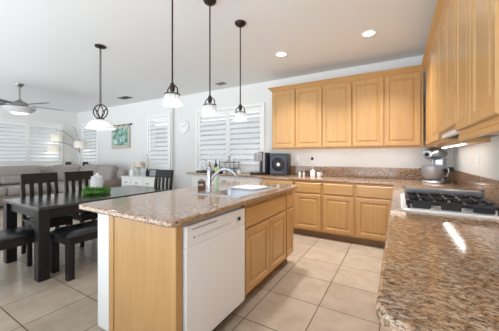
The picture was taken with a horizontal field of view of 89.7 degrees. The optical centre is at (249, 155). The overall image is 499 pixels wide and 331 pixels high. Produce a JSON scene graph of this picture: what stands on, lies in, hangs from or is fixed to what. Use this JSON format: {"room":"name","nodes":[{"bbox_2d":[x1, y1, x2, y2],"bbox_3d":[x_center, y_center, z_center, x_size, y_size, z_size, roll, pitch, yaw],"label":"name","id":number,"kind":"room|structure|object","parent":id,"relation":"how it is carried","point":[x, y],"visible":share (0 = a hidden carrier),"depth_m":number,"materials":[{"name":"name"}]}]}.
{"room":"kitchen","nodes":[
{"label":"kitchen","id":0,"kind":"room"},
{"bbox_2d":[0,102,76,167],"bbox_3d":[-6.976,-0.110,6.984,0.120,2.760,4.320,0,0,31],"label":"wall","id":1,"kind":"structure","parent":0,"point":[68,119],"depth_m":8.28,"materials":[{"name":"white paint"}]},
{"bbox_2d":[0,118,62,166],"bbox_3d":[-6.634,-0.360,7.490,0.135,1.390,1.830,0,0,31],"label":"window","id":2,"kind":"structure","parent":1,"relation":"in","point":[53,160],"depth_m":7.49,"materials":[{"name":"white wood"}]},
{"bbox_2d":[98,213,108,330],"bbox_3d":[-0.598,0.832,2.619,0.164,0.877,1.840,0,0,31],"label":"wall","id":3,"kind":"structure","parent":0,"point":[103,220],"depth_m":1.82,"materials":[{"name":"white paint"}]},
{"bbox_2d":[0,206,385,330],"bbox_3d":[-2.883,1.320,3.808,10.400,0.100,5.620,0,0,31],"label":"floor","id":4,"kind":"structure","parent":0,"point":[325,284],"depth_m":2.32,"materials":[{"name":"tile"}]},
{"bbox_2d":[0,225,33,266],"bbox_3d":[-2.486,0.752,2.632,0.414,1.035,0.500,0,0,31],"label":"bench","id":5,"kind":"object","parent":4,"relation":"on","point":[22,235],"visible":0.56,"depth_m":2.59,"materials":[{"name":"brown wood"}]},
{"bbox_2d":[20,172,72,253],"bbox_3d":[-2.684,0.752,3.330,0.500,1.035,0.414,0,0,31],"label":"dining chair","id":6,"kind":"object","parent":4,"relation":"on","point":[40,178],"visible":0.49,"depth_m":3.34,"materials":[{"name":"black wood"}]},
{"bbox_2d":[0,164,127,205],"bbox_3d":[-5.538,0.728,5.802,3.000,0.964,4.010,0,0,31],"label":"sectional sofa","id":7,"kind":"object","parent":4,"relation":"on","point":[9,175],"visible":0.5,"depth_m":6.70,"materials":[{"name":"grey fabric"}]},
{"bbox_2d":[0,187,6,195],"bbox_3d":[-6.476,0.875,5.944,0.760,0.210,0.900,0,0,31],"label":"seat cushion","id":8,"kind":"object","parent":7,"relation":"on","point":[3,190],"depth_m":6.09,"materials":[{"name":"grey fabric"}]},
{"bbox_2d":[0,175,19,184],"bbox_3d":[-6.264,0.644,6.876,0.252,0.252,0.880,0,0,31],"label":"lumbar cushion","id":9,"kind":"object","parent":7,"relation":"on","point":[4,179],"depth_m":6.61,"materials":[{"name":"grey fabric"}]},
{"bbox_2d":[0,165,40,176],"bbox_3d":[-6.314,0.421,6.906,0.245,0.307,0.880,0,0,31],"label":"cushion","id":10,"kind":"object","parent":7,"relation":"on","point":[5,171],"depth_m":6.78,"materials":[{"name":"grey fabric"}]},
{"bbox_2d":[0,183,46,194],"bbox_3d":[-6.013,0.875,6.728,0.760,0.210,0.900,0,0,31],"label":"seat cushion","id":11,"kind":"object","parent":7,"relation":"on","point":[11,188],"depth_m":6.47,"materials":[{"name":"grey fabric"}]},
{"bbox_2d":[44,181,77,190],"bbox_3d":[-5.499,0.875,7.429,0.930,0.210,0.790,0,0,31],"label":"cushion","id":12,"kind":"object","parent":7,"relation":"on","point":[59,182],"depth_m":7.06,"materials":[{"name":"grey fabric"}]},
{"bbox_2d":[52,165,80,180],"bbox_3d":[-5.630,0.530,7.740,0.760,0.520,0.200,0,0,-14],"label":"cushion","id":13,"kind":"object","parent":7,"relation":"on","point":[60,169],"depth_m":7.63,"materials":[{"name":"grey fabric"}]},
{"bbox_2d":[58,182,84,192],"bbox_3d":[-4.762,0.875,6.976,0.760,0.210,0.780,0,0,31],"label":"seat cushion","id":14,"kind":"object","parent":7,"relation":"on","point":[61,188],"depth_m":6.69,"materials":[{"name":"grey fabric"}]},
{"bbox_2d":[70,185,84,191],"bbox_3d":[-4.091,0.875,6.579,0.760,0.210,0.780,0,0,31],"label":"seat cushion","id":15,"kind":"object","parent":7,"relation":"on","point":[76,187],"depth_m":6.34,"materials":[{"name":"grey fabric"}]},
{"bbox_2d":[82,164,98,181],"bbox_3d":[-4.583,0.507,7.278,0.740,0.522,0.306,0,0,31],"label":"cushion","id":16,"kind":"object","parent":7,"relation":"on","point":[87,167],"depth_m":7.14,"materials":[{"name":"grey fabric"}]},
{"bbox_2d":[97,165,118,179],"bbox_3d":[-3.912,0.507,6.881,0.740,0.522,0.306,0,0,31],"label":"cushion","id":17,"kind":"object","parent":7,"relation":"on","point":[109,172],"depth_m":6.71,"materials":[{"name":"grey fabric"}]},
{"bbox_2d":[47,127,84,164],"bbox_3d":[-5.851,0.164,8.065,1.004,2.212,0.449,0,0,-20],"label":"arc floor lamp","id":18,"kind":"object","parent":4,"relation":"on","point":[78,144],"visible":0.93,"depth_m":7.90,"materials":[{"name":"metal"}]},
{"bbox_2d":[50,219,97,281],"bbox_3d":[-1.694,1.025,3.157,0.410,0.490,1.240,0,0,31],"label":"bench","id":19,"kind":"object","parent":4,"relation":"on","point":[70,235],"visible":0.39,"depth_m":2.67,"materials":[{"name":"brown wood"}]},
{"bbox_2d":[64,171,97,247],"bbox_3d":[-2.427,0.752,3.764,0.500,1.035,0.414,0,0,29],"label":"dining chair","id":20,"kind":"object","parent":4,"relation":"on","point":[76,175],"visible":0.34,"depth_m":3.73,"materials":[{"name":"black wood"}]},
{"bbox_2d":[3,185,170,282],"bbox_3d":[-2.094,0.895,3.492,0.980,0.750,1.720,0,0,31],"label":"dining table","id":21,"kind":"object","parent":4,"relation":"on","point":[41,208],"visible":0.68,"depth_m":2.83,"materials":[{"name":"black wood"}]},
{"bbox_2d":[81,185,111,194],"bbox_3d":[-2.111,0.472,3.467,0.363,0.140,0.365,0,0,31],"label":"wreath","id":22,"kind":"object","parent":21,"relation":"on","point":[86,190],"visible":0.93,"depth_m":3.37,"materials":[{"name":"green plant"}]},
{"bbox_2d":[90,173,102,191],"bbox_3d":[-2.109,0.376,3.466,0.157,0.288,0.157,0,0,31],"label":"glass jar","id":23,"kind":"object","parent":21,"relation":"on","point":[96,180],"visible":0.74,"depth_m":3.41,"materials":[{"name":"white"}]},
{"bbox_2d":[109,216,181,330],"bbox_3d":[-0.697,0.832,1.630,0.670,0.877,0.053,0,0,31],"label":"end panel","id":24,"kind":"object","parent":4,"relation":"on","point":[145,260],"visible":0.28,"depth_m":1.59,"materials":[{"name":"brown wood"}]},
{"bbox_2d":[121,175,169,188],"bbox_3d":[-2.587,0.890,6.273,1.280,0.760,0.575,0,0,31],"label":"sideboard","id":25,"kind":"object","parent":4,"relation":"on","point":[139,180],"visible":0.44,"depth_m":6.03,"materials":[{"name":"white wood"}]},
{"bbox_2d":[129,168,135,175],"bbox_3d":[-2.998,0.383,6.443,0.160,0.255,0.160,0,0,31],"label":"ceramic jar","id":26,"kind":"object","parent":25,"relation":"on","point":[132,172],"visible":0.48,"depth_m":6.39,"materials":[{"name":"white ceramic"}]},
{"bbox_2d":[131,161,145,173],"bbox_3d":[-2.800,0.318,6.394,0.313,0.384,0.294,0,0,12],"label":"flower vase","id":27,"kind":"object","parent":25,"relation":"on","point":[141,164],"visible":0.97,"depth_m":6.30,"materials":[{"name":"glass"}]},
{"bbox_2d":[146,154,149,175],"bbox_3d":[-2.572,0.234,6.301,0.179,0.551,0.109,0,0,31],"label":"vase","id":28,"kind":"object","parent":25,"relation":"on","point":[147,171],"visible":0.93,"depth_m":6.29,"materials":[{"name":"black glass"}]},
{"bbox_2d":[148,169,155,176],"bbox_3d":[-2.351,0.416,6.204,0.260,0.191,0.110,0,0,16],"label":"photo frame","id":29,"kind":"object","parent":25,"relation":"on","point":[152,172],"visible":0.58,"depth_m":6.18,"materials":[{"name":"black plastic"}]},
{"bbox_2d":[149,170,155,175],"bbox_3d":[-2.359,0.416,6.175,0.220,0.150,0.031,0,0,16],"label":"picture","id":30,"kind":"object","parent":29,"relation":"attached to","point":[151,172],"depth_m":6.18,"materials":[{"name":"grey"}]},
{"bbox_2d":[154,169,173,189],"bbox_3d":[-1.577,0.752,4.110,0.414,1.035,0.500,0,0,31],"label":"dining chair","id":31,"kind":"object","parent":4,"relation":"on","point":[167,174],"visible":0.23,"depth_m":4.28,"materials":[{"name":"brown wood"}]},
{"bbox_2d":[182,206,244,330],"bbox_3d":[-0.461,0.835,1.916,0.626,0.870,0.662,0,0,31],"label":"dishwasher","id":32,"kind":"object","parent":4,"relation":"on","point":[213,247],"visible":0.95,"depth_m":1.69,"materials":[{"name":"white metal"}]},
{"bbox_2d":[182,206,240,225],"bbox_3d":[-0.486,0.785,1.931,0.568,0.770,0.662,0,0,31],"label":"control panel","id":33,"kind":"object","parent":32,"relation":"in","point":[240,206],"depth_m":1.74,"materials":[{"name":"white plastic"}]},
{"bbox_2d":[192,174,261,186],"bbox_3d":[-0.408,0.833,5.184,1.740,0.875,0.480,0,0,31],"label":"base cabinet","id":34,"kind":"object","parent":4,"relation":"on","point":[195,178],"visible":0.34,"depth_m":4.97,"materials":[{"name":"white"}]},
{"bbox_2d":[186,172,264,177],"bbox_3d":[-0.446,0.374,5.200,1.857,0.038,0.498,0,0,31],"label":"countertop","id":35,"kind":"structure","parent":34,"relation":"on","point":[196,173],"depth_m":4.95,"materials":[{"name":"stone"}]},
{"bbox_2d":[196,170,222,172],"bbox_3d":[-0.856,0.338,5.467,0.600,0.035,0.240,0,0,31],"label":"serving tray","id":36,"kind":"object","parent":35,"relation":"on","point":[204,171],"visible":0.56,"depth_m":5.44,"materials":[{"name":"black metal"}]},
{"bbox_2d":[219,156,238,168],"bbox_3d":[-0.421,0.182,5.221,0.380,0.345,0.200,0,0,31],"label":"wire rack","id":37,"kind":"object","parent":35,"relation":"on","point":[228,156],"visible":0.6,"depth_m":5.18,"materials":[{"name":"black metal"}]},
{"bbox_2d":[241,192,285,297],"bbox_3d":[-0.102,0.832,2.616,0.681,0.877,0.885,0,0,31],"label":"base cabinet","id":38,"kind":"object","parent":4,"relation":"on","point":[265,219],"visible":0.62,"depth_m":2.36,"materials":[{"name":"brown wood"}]},
{"bbox_2d":[79,181,297,227],"bbox_3d":[-0.337,0.374,2.465,1.000,0.038,2.010,0,0,31],"label":"countertop","id":39,"kind":"structure","parent":38,"relation":"on","point":[177,207],"depth_m":1.80,"materials":[{"name":"stone"}]},
{"bbox_2d":[198,180,205,189],"bbox_3d":[-0.504,0.307,2.644,0.070,0.095,0.072,0,0,1],"label":"candle tin","id":40,"kind":"object","parent":39,"relation":"on","point":[201,183],"visible":0.98,"depth_m":2.61,"materials":[{"name":"brown metal"}]},
{"bbox_2d":[193,185,277,197],"bbox_3d":[-0.110,0.444,2.574,0.528,0.190,0.790,0,0,31],"label":"sink","id":41,"kind":"object","parent":39,"relation":"in","point":[229,191],"visible":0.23,"depth_m":2.53,"materials":[{"name":"metal"}]},
{"bbox_2d":[214,167,219,189],"bbox_3d":[-0.335,0.231,2.586,0.058,0.236,0.058,0,0,31],"label":"soap bottle","id":42,"kind":"object","parent":41,"relation":"on","point":[216,180],"visible":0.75,"depth_m":2.56,"materials":[{"name":"green plastic"}]},
{"bbox_2d":[200,164,236,191],"bbox_3d":[-0.299,0.215,2.462,0.364,0.269,0.067,0,0,8],"label":"faucet","id":43,"kind":"object","parent":41,"relation":"on","point":[210,177],"visible":1,"depth_m":2.45,"materials":[{"name":"silver metal"}]},
{"bbox_2d":[233,185,267,190],"bbox_3d":[0.009,0.432,2.707,0.300,0.202,0.300,0,0,31],"label":"dishpan","id":44,"kind":"object","parent":41,"relation":"in","point":[242,187],"visible":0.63,"depth_m":2.76,"materials":[{"name":"white plastic"}]},
{"bbox_2d":[262,179,295,232],"bbox_3d":[0.622,0.832,4.470,0.580,0.877,0.621,0,0,31],"label":"base cabinet","id":45,"kind":"object","parent":4,"relation":"on","point":[274,181],"visible":0.2,"depth_m":4.15,"materials":[{"name":"brown wood"}]},
{"bbox_2d":[279,190,292,266],"bbox_3d":[0.210,0.832,3.085,0.621,0.877,0.236,0,0,31],"label":"base cabinet","id":46,"kind":"object","parent":4,"relation":"on","point":[289,194],"visible":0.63,"depth_m":2.91,"materials":[{"name":"brown wood"}]},
{"bbox_2d":[294,180,322,237],"bbox_3d":[1.065,0.832,4.208,0.450,0.877,0.621,0,0,31],"label":"base cabinet","id":47,"kind":"object","parent":4,"relation":"on","point":[308,194],"visible":0.83,"depth_m":3.94,"materials":[{"name":"brown wood"}]},
{"bbox_2d":[322,182,355,242],"bbox_3d":[1.461,0.832,3.974,0.470,0.877,0.621,0,0,31],"label":"base cabinet","id":48,"kind":"object","parent":4,"relation":"on","point":[338,199],"visible":0.84,"depth_m":3.71,"materials":[{"name":"brown wood"}]},
{"bbox_2d":[355,183,393,247],"bbox_3d":[1.879,0.832,3.727,0.500,0.877,0.621,0,0,31],"label":"base cabinet","id":49,"kind":"object","parent":4,"relation":"on","point":[372,201],"visible":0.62,"depth_m":3.48,"materials":[{"name":"brown wood"}]},
{"bbox_3d":[0.767,0.832,0.685,0.676,0.877,0.640,0,0,31],"label":"base cabinet","id":50,"kind":"object","parent":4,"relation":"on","visible":0},
{"bbox_2d":[258,175,498,330],"bbox_3d":[0.681,0.374,2.567,2.758,0.038,3.883,0,0,31],"label":"countertop","id":51,"kind":"structure","parent":50,"relation":"on","point":[440,272],"depth_m":0.80,"materials":[{"name":"stone"}]},
{"bbox_2d":[250,152,269,174],"bbox_3d":[0.210,0.136,4.829,0.350,0.438,0.205,0,0,-17],"label":"coffee maker","id":52,"kind":"object","parent":51,"relation":"on","point":[264,158],"visible":0.92,"depth_m":4.77,"materials":[{"name":"black plastic"}]},
{"bbox_2d":[270,154,290,175],"bbox_3d":[0.573,0.155,4.699,0.344,0.400,0.238,0,0,25],"label":"speaker","id":53,"kind":"object","parent":51,"relation":"on","point":[280,164],"visible":1,"depth_m":4.60,"materials":[{"name":"black plastic"}]},
{"bbox_2d":[310,167,314,175],"bbox_3d":[1.109,0.275,4.410,0.084,0.160,0.084,0,0,31],"label":"pump bottle","id":54,"kind":"object","parent":51,"relation":"on","point":[312,172],"visible":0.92,"depth_m":4.38,"materials":[{"name":"white plastic"}]},
{"bbox_2d":[419,148,453,183],"bbox_3d":[2.489,0.121,3.327,0.418,0.467,0.355,0,0,-27],"label":"stand mixer","id":55,"kind":"object","parent":51,"relation":"on","point":[435,174],"visible":0.99,"depth_m":3.25,"materials":[{"name":"metal"}]},
{"bbox_2d":[420,165,444,179],"bbox_3d":[2.420,0.220,3.315,0.274,0.187,0.274,0,0,-27],"label":"bowl","id":56,"kind":"object","parent":55,"relation":"on","point":[429,172],"depth_m":3.23,"materials":[{"name":"grey metal"}]},
{"bbox_2d":[400,186,498,219],"bbox_3d":[1.433,0.310,1.836,0.562,0.090,0.800,0,0,31],"label":"cooktop","id":57,"kind":"object","parent":51,"relation":"in","point":[467,203],"visible":1,"depth_m":1.65,"materials":[{"name":"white metal"}]},
{"bbox_2d":[0,0,436,112],"bbox_3d":[-2.883,-1.540,3.808,10.400,0.100,5.620,0,0,31],"label":"ceiling","id":58,"kind":"structure","parent":0,"point":[48,47],"depth_m":3.24,"materials":[{"name":"white paint"}]},
{"bbox_2d":[0,83,63,114],"bbox_3d":[-4.722,-1.175,5.229,1.511,0.630,1.470,0,0,31],"label":"ceiling fan","id":59,"kind":"object","parent":58,"relation":"hanging from","point":[19,107],"visible":1,"depth_m":5.08,"materials":[{"name":"silver metal"}]},
{"bbox_2d":[84,44,115,129],"bbox_3d":[-2.020,-0.928,3.402,0.376,1.124,0.376,0,0,31],"label":"pendant lamp","id":60,"kind":"object","parent":58,"relation":"hanging from","point":[100,123],"visible":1,"depth_m":3.39,"materials":[{"name":"white glass"}]},
{"bbox_2d":[117,96,132,99],"bbox_3d":[-3.167,-1.483,6.392,0.360,0.013,0.200,0,0,31],"label":"ceiling vent","id":61,"kind":"object","parent":58,"relation":"in","point":[122,97],"visible":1,"depth_m":6.37,"materials":[{"name":"silver metal"}]},
{"bbox_2d":[162,0,182,107],"bbox_3d":[-0.608,-0.936,1.978,0.169,1.108,0.169,0,0,31],"label":"pendant lamp","id":62,"kind":"object","parent":58,"relation":"hanging from","point":[171,99],"visible":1,"depth_m":1.96,"materials":[{"name":"white glass"}]},
{"bbox_2d":[201,0,217,115],"bbox_3d":[-0.378,-0.936,2.396,0.169,1.108,0.169,0,0,31],"label":"pendant lamp","id":63,"kind":"object","parent":58,"relation":"hanging from","point":[209,109],"visible":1,"depth_m":2.39,"materials":[{"name":"white glass"}]},
{"bbox_2d":[233,20,246,121],"bbox_3d":[-0.103,-0.936,2.803,0.169,1.108,0.169,0,0,31],"label":"pendant lamp","id":64,"kind":"object","parent":58,"relation":"hanging from","point":[240,115],"visible":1,"depth_m":2.79,"materials":[{"name":"white glass"}]},
{"bbox_2d":[275,51,287,56],"bbox_3d":[0.468,-1.485,3.667,0.176,0.010,0.176,0,0,31],"label":"recessed light","id":65,"kind":"object","parent":58,"relation":"in","point":[279,54],"visible":1,"depth_m":3.67,"materials":[{"name":"white plastic"}]},
{"bbox_2d":[361,29,376,36],"bbox_3d":[1.447,-1.485,3.041,0.176,0.010,0.176,0,0,31],"label":"recessed light","id":66,"kind":"object","parent":58,"relation":"in","point":[371,32],"visible":1,"depth_m":3.04,"materials":[{"name":"white plastic"}]},
{"bbox_2d":[363,31,374,35],"bbox_3d":[1.447,-1.488,3.041,0.126,0.003,0.126,0,0,31],"label":"diffuser","id":67,"kind":"object","parent":66,"relation":"attached to","point":[366,33],"depth_m":3.04,"materials":[{"name":"white plastic"}]},
{"bbox_2d":[77,55,451,189],"bbox_3d":[-1.452,-0.110,6.110,10.280,2.760,0.200,0,0,31],"label":"wall","id":68,"kind":"structure","parent":0,"point":[183,146],"depth_m":5.57,"materials":[{"name":"white paint"}]},
{"bbox_2d":[81,123,98,166],"bbox_3d":[-5.210,-0.355,8.242,1.010,1.440,0.135,0,0,31],"label":"window","id":69,"kind":"structure","parent":68,"relation":"in","point":[90,161],"depth_m":8.21,"materials":[{"name":"white wood"}]},
{"bbox_2d":[111,123,131,147],"bbox_3d":[-3.777,-0.579,7.323,1.113,0.698,0.078,0,0,31],"label":"tapestry","id":70,"kind":"object","parent":68,"relation":"attached to","point":[120,137],"visible":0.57,"depth_m":7.26,"materials":[{"name":"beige fabric"}]},
{"bbox_2d":[112,128,127,145],"bbox_3d":[-3.775,-0.555,7.309,0.740,0.490,0.003,0,0,31],"label":"picture","id":71,"kind":"object","parent":70,"relation":"attached to","point":[120,135],"depth_m":7.29},
{"bbox_2d":[146,113,170,169],"bbox_3d":[-2.348,-0.355,6.550,0.900,1.440,0.135,0,0,31],"label":"window","id":72,"kind":"structure","parent":68,"relation":"in","point":[159,117],"depth_m":6.51,"materials":[{"name":"white wood"}]},
{"bbox_2d":[178,120,188,133],"bbox_3d":[-1.617,-0.715,6.164,0.340,0.340,0.035,0,0,31],"label":"wall clock","id":73,"kind":"object","parent":68,"relation":"attached to","point":[183,126],"visible":1,"depth_m":6.16,"materials":[{"name":"white plastic"}]},
{"bbox_2d":[195,102,264,172],"bbox_3d":[-0.465,-0.360,5.529,1.840,1.430,0.135,0,0,31],"label":"window","id":74,"kind":"structure","parent":68,"relation":"in","point":[254,166],"depth_m":5.45,"materials":[{"name":"white wood"}]},
{"bbox_2d":[272,89,295,149],"bbox_3d":[0.689,-0.646,4.617,0.455,1.068,0.351,0,0,31],"label":"upper cabinet","id":75,"kind":"object","parent":68,"relation":"attached to","point":[283,102],"visible":0.91,"depth_m":4.46,"materials":[{"name":"brown wood"}]},
{"bbox_2d":[268,0,446,91],"bbox_3d":[1.520,-1.204,2.891,1.900,0.067,4.273,0,0,-8],"label":"crown molding","id":76,"kind":"structure","parent":75,"relation":"attached to","point":[440,5],"depth_m":3.58,"materials":[{"name":"brown wood"}]},
{"bbox_2d":[296,81,351,149],"bbox_3d":[1.280,-0.646,4.268,0.918,1.068,0.351,0,0,31],"label":"upper cabinet","id":77,"kind":"object","parent":68,"relation":"attached to","point":[323,112],"visible":0.95,"depth_m":4.10,"materials":[{"name":"brown wood"}]},
{"bbox_2d":[290,166,450,180],"bbox_3d":[1.656,0.270,4.236,2.738,0.170,0.022,0,0,31],"label":"backsplash","id":78,"kind":"structure","parent":68,"relation":"attached to","point":[360,172],"depth_m":4.08,"materials":[{"name":"stone"}]},
{"bbox_2d":[352,71,422,148],"bbox_3d":[2.067,-0.646,3.802,0.912,1.068,0.351,0,0,31],"label":"upper cabinet","id":79,"kind":"object","parent":68,"relation":"attached to","point":[387,111],"visible":1,"depth_m":3.63,"materials":[{"name":"brown wood"}]},
{"bbox_2d":[452,136,498,179],"bbox_3d":[1.541,-0.110,1.191,0.120,2.760,5.620,0,0,31],"label":"wall","id":80,"kind":"structure","parent":0,"point":[463,157],"depth_m":2.33,"materials":[{"name":"white paint"}]},
{"bbox_2d":[438,0,454,134],"bbox_3d":[1.640,-0.684,1.824,0.349,0.992,0.760,0,0,31],"label":"upper cabinet","id":81,"kind":"object","parent":80,"relation":"attached to","point":[446,29],"visible":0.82,"depth_m":1.86,"materials":[{"name":"brown wood"}]},
{"bbox_2d":[426,30,490,147],"bbox_3d":[2.186,-0.647,2.747,0.349,1.065,1.375,0,0,31],"label":"upper cabinet","id":82,"kind":"object","parent":80,"relation":"attached to","point":[433,138],"visible":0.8,"depth_m":2.55,"materials":[{"name":"brown wood"}]},
{"bbox_2d":[441,143,467,147],"bbox_3d":[2.184,-0.108,2.711,0.050,0.014,1.210,0,0,31],"label":"light","id":83,"kind":"object","parent":82,"relation":"attached to","point":[458,144],"visible":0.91,"depth_m":2.47,"materials":[{"name":"white plastic"}]},
{"bbox_2d":[442,129,498,138],"bbox_3d":[1.650,-0.168,1.818,0.320,0.039,0.750,0,0,31],"label":"range hood","id":84,"kind":"object","parent":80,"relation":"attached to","point":[453,134],"visible":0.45,"depth_m":1.91,"materials":[{"name":"white metal"}]},
{"bbox_2d":[451,170,498,203],"bbox_3d":[1.867,0.270,1.882,0.022,0.170,3.860,0,0,31],"label":"backsplash","id":85,"kind":"structure","parent":80,"relation":"attached to","point":[469,181],"depth_m":2.31,"materials":[{"name":"stone"}]},
{"bbox_2d":[455,0,498,140],"bbox_3d":[1.247,-0.637,1.159,0.349,1.085,0.775,0,0,31],"label":"upper cabinet","id":86,"kind":"object","parent":80,"relation":"attached to","point":[476,21],"visible":1,"depth_m":1.19,"materials":[{"name":"brown wood"}]},
{"bbox_2d":[476,154,478,165],"bbox_3d":[2.188,0.040,2.412,0.009,0.116,0.072,0,0,31],"label":"outlet","id":87,"kind":"object","parent":80,"relation":"attached to","point":[477,155],"visible":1,"depth_m":2.40,"materials":[{"name":"white plastic"}]},
{"label":"outside","id":88,"kind":"structure","parent":0,"visible":0},
{"bbox_3d":[-3.853,1.445,5.764,16.500,0.150,12.000,0,0,31],"label":"ground","id":89,"kind":"structure","parent":88,"visible":0},
{"bbox_2d":[0,124,95,165],"bbox_3d":[-10.449,-0.030,9.009,0.040,2.800,10.070,0,0,31],"label":"window shutters","id":90,"kind":"object","parent":89,"relation":"on","point":[5,124],"visible":0.03,"depth_m":10.79,"materials":[{"name":"white wood"}]},
{"bbox_2d":[155,116,259,164],"bbox_3d":[-0.983,-0.030,9.899,16.230,2.800,0.040,0,0,31],"label":"fence","id":91,"kind":"object","parent":89,"relation":"on","point":[259,116],"visible":0.11,"depth_m":9.85,"materials":[{"name":"white wood"}]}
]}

